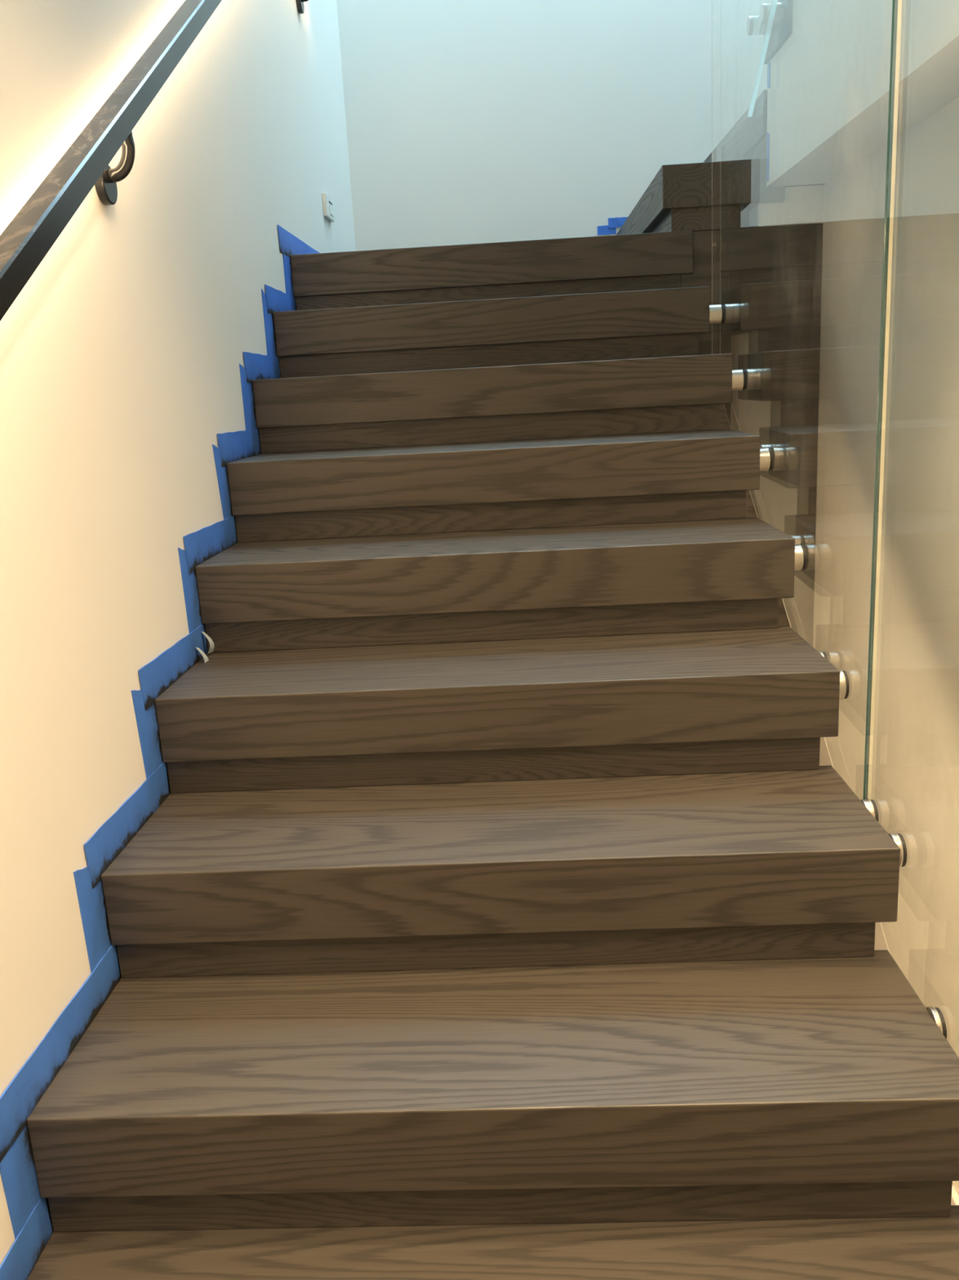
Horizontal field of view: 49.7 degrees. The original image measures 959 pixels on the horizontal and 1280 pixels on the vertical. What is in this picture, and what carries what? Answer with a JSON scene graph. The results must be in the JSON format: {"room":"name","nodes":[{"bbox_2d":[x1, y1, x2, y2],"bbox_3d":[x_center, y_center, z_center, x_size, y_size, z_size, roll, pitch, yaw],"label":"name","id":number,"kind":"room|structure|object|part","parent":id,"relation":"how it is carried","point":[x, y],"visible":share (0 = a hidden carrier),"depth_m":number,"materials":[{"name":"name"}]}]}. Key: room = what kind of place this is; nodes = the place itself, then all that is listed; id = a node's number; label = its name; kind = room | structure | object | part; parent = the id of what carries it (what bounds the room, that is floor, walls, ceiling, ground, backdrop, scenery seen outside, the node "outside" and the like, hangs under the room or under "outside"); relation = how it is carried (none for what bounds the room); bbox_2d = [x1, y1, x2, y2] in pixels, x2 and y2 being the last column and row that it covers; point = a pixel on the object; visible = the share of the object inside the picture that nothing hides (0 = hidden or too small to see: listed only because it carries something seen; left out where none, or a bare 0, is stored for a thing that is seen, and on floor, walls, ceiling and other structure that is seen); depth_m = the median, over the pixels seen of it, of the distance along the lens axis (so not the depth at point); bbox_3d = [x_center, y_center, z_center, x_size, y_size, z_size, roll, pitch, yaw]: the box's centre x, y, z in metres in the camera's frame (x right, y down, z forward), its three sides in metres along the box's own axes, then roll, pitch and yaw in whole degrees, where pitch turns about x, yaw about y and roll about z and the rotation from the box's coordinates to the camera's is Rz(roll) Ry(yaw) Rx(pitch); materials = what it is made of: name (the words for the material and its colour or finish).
{"room":"indoor staircase","nodes":[
{"label":"indoor staircase","id":0,"kind":"room"},
{"bbox_2d":[0,0,355,1265],"bbox_3d":[-0.702,-0.808,0.906,0.147,5.175,7.170,-2,14,3],"label":"wall","id":1,"kind":"structure","parent":0,"point":[122,352],"depth_m":1.61,"materials":[{"name":"paint"}]},
{"bbox_2d":[0,1197,52,1279],"bbox_3d":[-0.548,0.768,1.102,0.002,0.071,0.407,-2,14,3],"label":"tape strip","id":2,"kind":"object","parent":1,"relation":"attached to","point":[25,1251],"visible":1,"depth_m":1.25,"materials":[{"name":"blue paper"}]},
{"bbox_2d":[0,1124,53,1239],"bbox_3d":[-0.548,0.661,1.250,0.002,0.205,0.089,-2,14,3],"label":"tape strip","id":3,"kind":"object","parent":1,"relation":"attached to","point":[18,1174],"visible":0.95,"depth_m":1.24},
{"bbox_2d":[0,945,119,1162],"bbox_3d":[-0.549,0.539,1.300,0.002,0.071,0.501,-2,14,3],"label":"tape strip","id":4,"kind":"object","parent":1,"relation":"attached to","point":[29,1084],"visible":1,"depth_m":1.33,"materials":[{"name":"blue paper"}]},
{"bbox_2d":[73,866,121,978],"bbox_3d":[-0.547,0.413,1.489,0.002,0.221,0.095,-2,14,3],"label":"tape strip","id":5,"kind":"object","parent":1,"relation":"attached to","point":[91,902],"visible":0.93,"depth_m":1.47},
{"bbox_2d":[83,762,169,888],"bbox_3d":[-0.545,0.280,1.623,0.002,0.070,0.340,-2,14,3],"label":"tape strip","id":6,"kind":"object","parent":1,"relation":"attached to","point":[103,847],"visible":1,"depth_m":1.59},
{"bbox_2d":[130,689,170,794],"bbox_3d":[-0.546,0.175,1.728,0.002,0.220,0.107,-2,14,3],"label":"tape strip","id":7,"kind":"object","parent":1,"relation":"attached to","point":[146,720],"visible":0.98,"depth_m":1.71,"materials":[{"name":"blue paper"}]},
{"bbox_2d":[0,0,308,320],"bbox_3d":[-0.551,-0.597,1.586,0.073,2.191,4.200,-2,14,3],"label":"handrail","id":8,"kind":"object","parent":1,"relation":"attached to","point":[32,233],"visible":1,"depth_m":1.45,"materials":[{"name":"black metal"}]},
{"bbox_3d":[-0.560,-0.761,1.610,0.048,0.092,0.021,-7,14,-14],"label":"arm","id":9,"kind":"part","parent":8,"relation":"part of","materials":[{"name":"black paint"}]},
{"bbox_2d":[137,624,207,710],"bbox_3d":[-0.545,0.041,1.860,0.002,0.071,0.355,-2,14,3],"label":"tape strip","id":10,"kind":"object","parent":1,"relation":"attached to","point":[160,673],"visible":0.85,"depth_m":1.83,"materials":[{"name":"blue paper"}]},
{"bbox_2d":[195,647,208,662],"bbox_3d":[-0.529,0.034,1.973,0.017,0.045,0.023,-1,14,9],"label":"cable","id":11,"kind":"object","parent":10,"relation":"attached to","point":[206,659],"visible":0.79,"depth_m":1.97,"materials":[{"name":"white plastic"}]},
{"bbox_2d":[201,631,214,653],"bbox_3d":[-0.528,0.004,2.012,0.017,0.045,0.023,-1,14,9],"label":"cable","id":12,"kind":"object","parent":10,"relation":"attached to","point":[211,643],"visible":1,"depth_m":2.01,"materials":[{"name":"white plastic"}]},
{"bbox_2d":[177,547,208,653],"bbox_3d":[-0.545,-0.071,1.976,0.002,0.228,0.097,-2,14,3],"label":"tape strip","id":13,"kind":"object","parent":1,"relation":"attached to","point":[191,597],"visible":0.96,"depth_m":1.96,"materials":[{"name":"blue paper"}]},
{"bbox_2d":[183,515,236,573],"bbox_3d":[-0.543,-0.200,2.108,0.002,0.071,0.348,-2,14,3],"label":"tape strip","id":14,"kind":"object","parent":1,"relation":"attached to","point":[201,545],"visible":0.88,"depth_m":2.08,"materials":[{"name":"blue paper"}]},
{"bbox_2d":[212,444,237,542],"bbox_3d":[-0.544,-0.308,2.219,0.002,0.224,0.102,-2,14,3],"label":"tape strip","id":15,"kind":"object","parent":1,"relation":"attached to","point":[222,473],"visible":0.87,"depth_m":2.20,"materials":[{"name":"blue paper"}]},
{"bbox_2d":[217,428,260,467],"bbox_3d":[-0.543,-0.441,2.352,0.002,0.071,0.348,-2,14,3],"label":"tape strip","id":16,"kind":"object","parent":1,"relation":"attached to","point":[238,445],"visible":0.91,"depth_m":2.33,"materials":[{"name":"blue paper"}]},
{"bbox_2d":[239,363,261,453],"bbox_3d":[-0.544,-0.543,2.456,0.002,0.216,0.117,-2,14,3],"label":"tape strip","id":17,"kind":"object","parent":1,"relation":"attached to","point":[246,388],"visible":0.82,"depth_m":2.43,"materials":[{"name":"blue paper"}]},
{"bbox_2d":[243,351,279,382],"bbox_3d":[-0.542,-0.680,2.593,0.002,0.070,0.356,-2,14,3],"label":"tape strip","id":18,"kind":"object","parent":1,"relation":"attached to","point":[257,366],"visible":0.86,"depth_m":2.56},
{"bbox_2d":[261,288,279,371],"bbox_3d":[-0.543,-0.789,2.697,0.002,0.229,0.121,-2,14,3],"label":"tape strip","id":19,"kind":"object","parent":1,"relation":"attached to","point":[268,317],"visible":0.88,"depth_m":2.67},
{"bbox_2d":[264,284,295,314],"bbox_3d":[-0.541,-0.919,2.834,0.002,0.070,0.362,-2,14,3],"label":"tape strip","id":20,"kind":"object","parent":1,"relation":"attached to","point":[277,300],"visible":0.73,"depth_m":2.79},
{"bbox_2d":[282,253,296,310],"bbox_3d":[-0.541,-1.021,2.946,0.002,0.210,0.116,-2,14,3],"label":"tape strip","id":21,"kind":"object","parent":1,"relation":"attached to","point":[286,260],"visible":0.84,"depth_m":2.94,"materials":[{"name":"blue paper"}]},
{"bbox_2d":[277,224,319,257],"bbox_3d":[-0.523,-1.275,3.546,0.002,0.070,1.469,-2,14,3],"label":"tape strip","id":22,"kind":"object","parent":1,"relation":"attached to","point":[289,244],"visible":0.27,"depth_m":2.98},
{"bbox_2d":[321,192,334,222],"bbox_3d":[-0.525,-1.504,3.603,0.016,0.075,0.140,-2,14,3],"label":"wall plate","id":23,"kind":"object","parent":1,"relation":"attached to","point":[327,202],"visible":1,"depth_m":3.56,"materials":[{"name":"white plastic"}]},
{"bbox_2d":[336,0,773,250],"bbox_3d":[0.777,-1.708,4.248,2.573,5.175,0.150,-2,14,3],"label":"wall","id":24,"kind":"structure","parent":0,"point":[468,122],"depth_m":4.09,"materials":[{"name":"paint"}]},
{"bbox_2d":[597,225,616,235],"bbox_3d":[0.515,-1.660,4.191,0.075,0.038,0.002,-2,14,3],"label":"tape strip","id":25,"kind":"object","parent":24,"relation":"attached to","point":[605,229],"visible":1,"depth_m":4.19,"materials":[{"name":"blue paper"}]},
{"bbox_2d":[608,217,627,227],"bbox_3d":[0.565,-1.686,4.180,0.092,0.038,0.002,-2,14,3],"label":"tape strip","id":26,"kind":"object","parent":24,"relation":"attached to","point":[617,222],"visible":0.73,"depth_m":4.18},
{"bbox_2d":[754,184,823,227],"bbox_3d":[0.873,-1.222,2.929,0.179,0.100,0.055,-2,14,3],"label":"wall","id":27,"kind":"structure","parent":0,"point":[802,205],"depth_m":2.90,"materials":[{"name":"paint"}]},
{"bbox_2d":[766,0,958,186],"bbox_3d":[0.700,-1.216,0.025,0.070,1.285,5.555,-2,14,3],"label":"wall","id":28,"kind":"structure","parent":0,"point":[830,78],"depth_m":2.21,"materials":[{"name":"paint"}]},
{"bbox_2d":[766,132,769,182],"bbox_3d":[0.790,-1.326,2.838,0.002,0.129,0.028,-2,14,3],"label":"tape strip","id":29,"kind":"object","parent":28,"relation":"attached to","point":[767,133],"visible":1,"depth_m":2.83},
{"bbox_2d":[767,62,770,88],"bbox_3d":[0.780,-1.518,2.791,0.002,0.064,0.028,-2,14,3],"label":"tape strip","id":30,"kind":"object","parent":28,"relation":"attached to","point":[769,64],"visible":1,"depth_m":2.79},
{"bbox_2d":[793,65,958,185],"bbox_3d":[1.283,-0.646,0.145,1.033,0.060,5.555,-2,14,3],"label":"ceiling","id":31,"kind":"structure","parent":0,"point":[944,91],"depth_m":2.24,"materials":[{"name":"paint"}]},
{"bbox_2d":[813,97,958,1195],"bbox_3d":[1.481,0.415,1.103,1.060,2.475,6.920,-2,14,3],"label":"wall","id":32,"kind":"structure","parent":0,"point":[915,775],"depth_m":2.40,"materials":[{"name":"paint"}]},
{"bbox_2d":[951,1185,958,1204],"bbox_3d":[0.977,1.642,0.722,0.016,0.130,5.558,-2,14,3],"label":"baseboard","id":33,"kind":"structure","parent":32,"relation":"attached to","point":[955,1197],"depth_m":2.24,"materials":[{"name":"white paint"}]},
{"bbox_3d":[0.260,1.623,1.445,1.513,0.100,6.920,-2,14,3],"label":"floor","id":34,"kind":"structure","parent":0,"visible":0},
{"bbox_2d":[26,223,958,1279],"bbox_3d":[0.233,0.229,2.143,1.509,2.274,4.897,-2,14,3],"label":"staircase","id":35,"kind":"structure","parent":34,"relation":"on","point":[500,902],"depth_m":1.53,"materials":[{"name":"brown wood"}]},
{"bbox_2d":[616,0,825,235],"bbox_3d":[1.169,-1.839,2.643,1.387,1.400,2.869,-2,14,3],"label":"staircase","id":36,"kind":"structure","parent":35,"relation":"on","point":[678,197],"depth_m":2.89,"materials":[{"name":"brown wood"}]},
{"bbox_2d":[746,0,784,116],"bbox_3d":[0.668,-2.345,1.917,0.051,2.213,1.364,-2,14,3],"label":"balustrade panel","id":37,"kind":"object","parent":36,"relation":"attached to","point":[765,23],"visible":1,"depth_m":2.65,"materials":[{"name":"glass"}]},
{"bbox_2d":[709,0,902,799],"bbox_3d":[0.586,-0.880,2.134,0.053,2.194,1.466,-2,14,4],"label":"balustrade panel","id":38,"kind":"object","parent":35,"relation":"attached to","point":[716,311],"visible":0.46,"depth_m":1.53,"materials":[{"name":"glass"}]},
{"bbox_2d":[860,798,958,1182],"bbox_3d":[0.566,0.269,0.925,0.030,2.098,1.420,-2,14,4],"label":"balustrade panel","id":39,"kind":"object","parent":35,"relation":"on","point":[936,1014],"visible":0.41,"depth_m":1.47,"materials":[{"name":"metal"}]}
]}

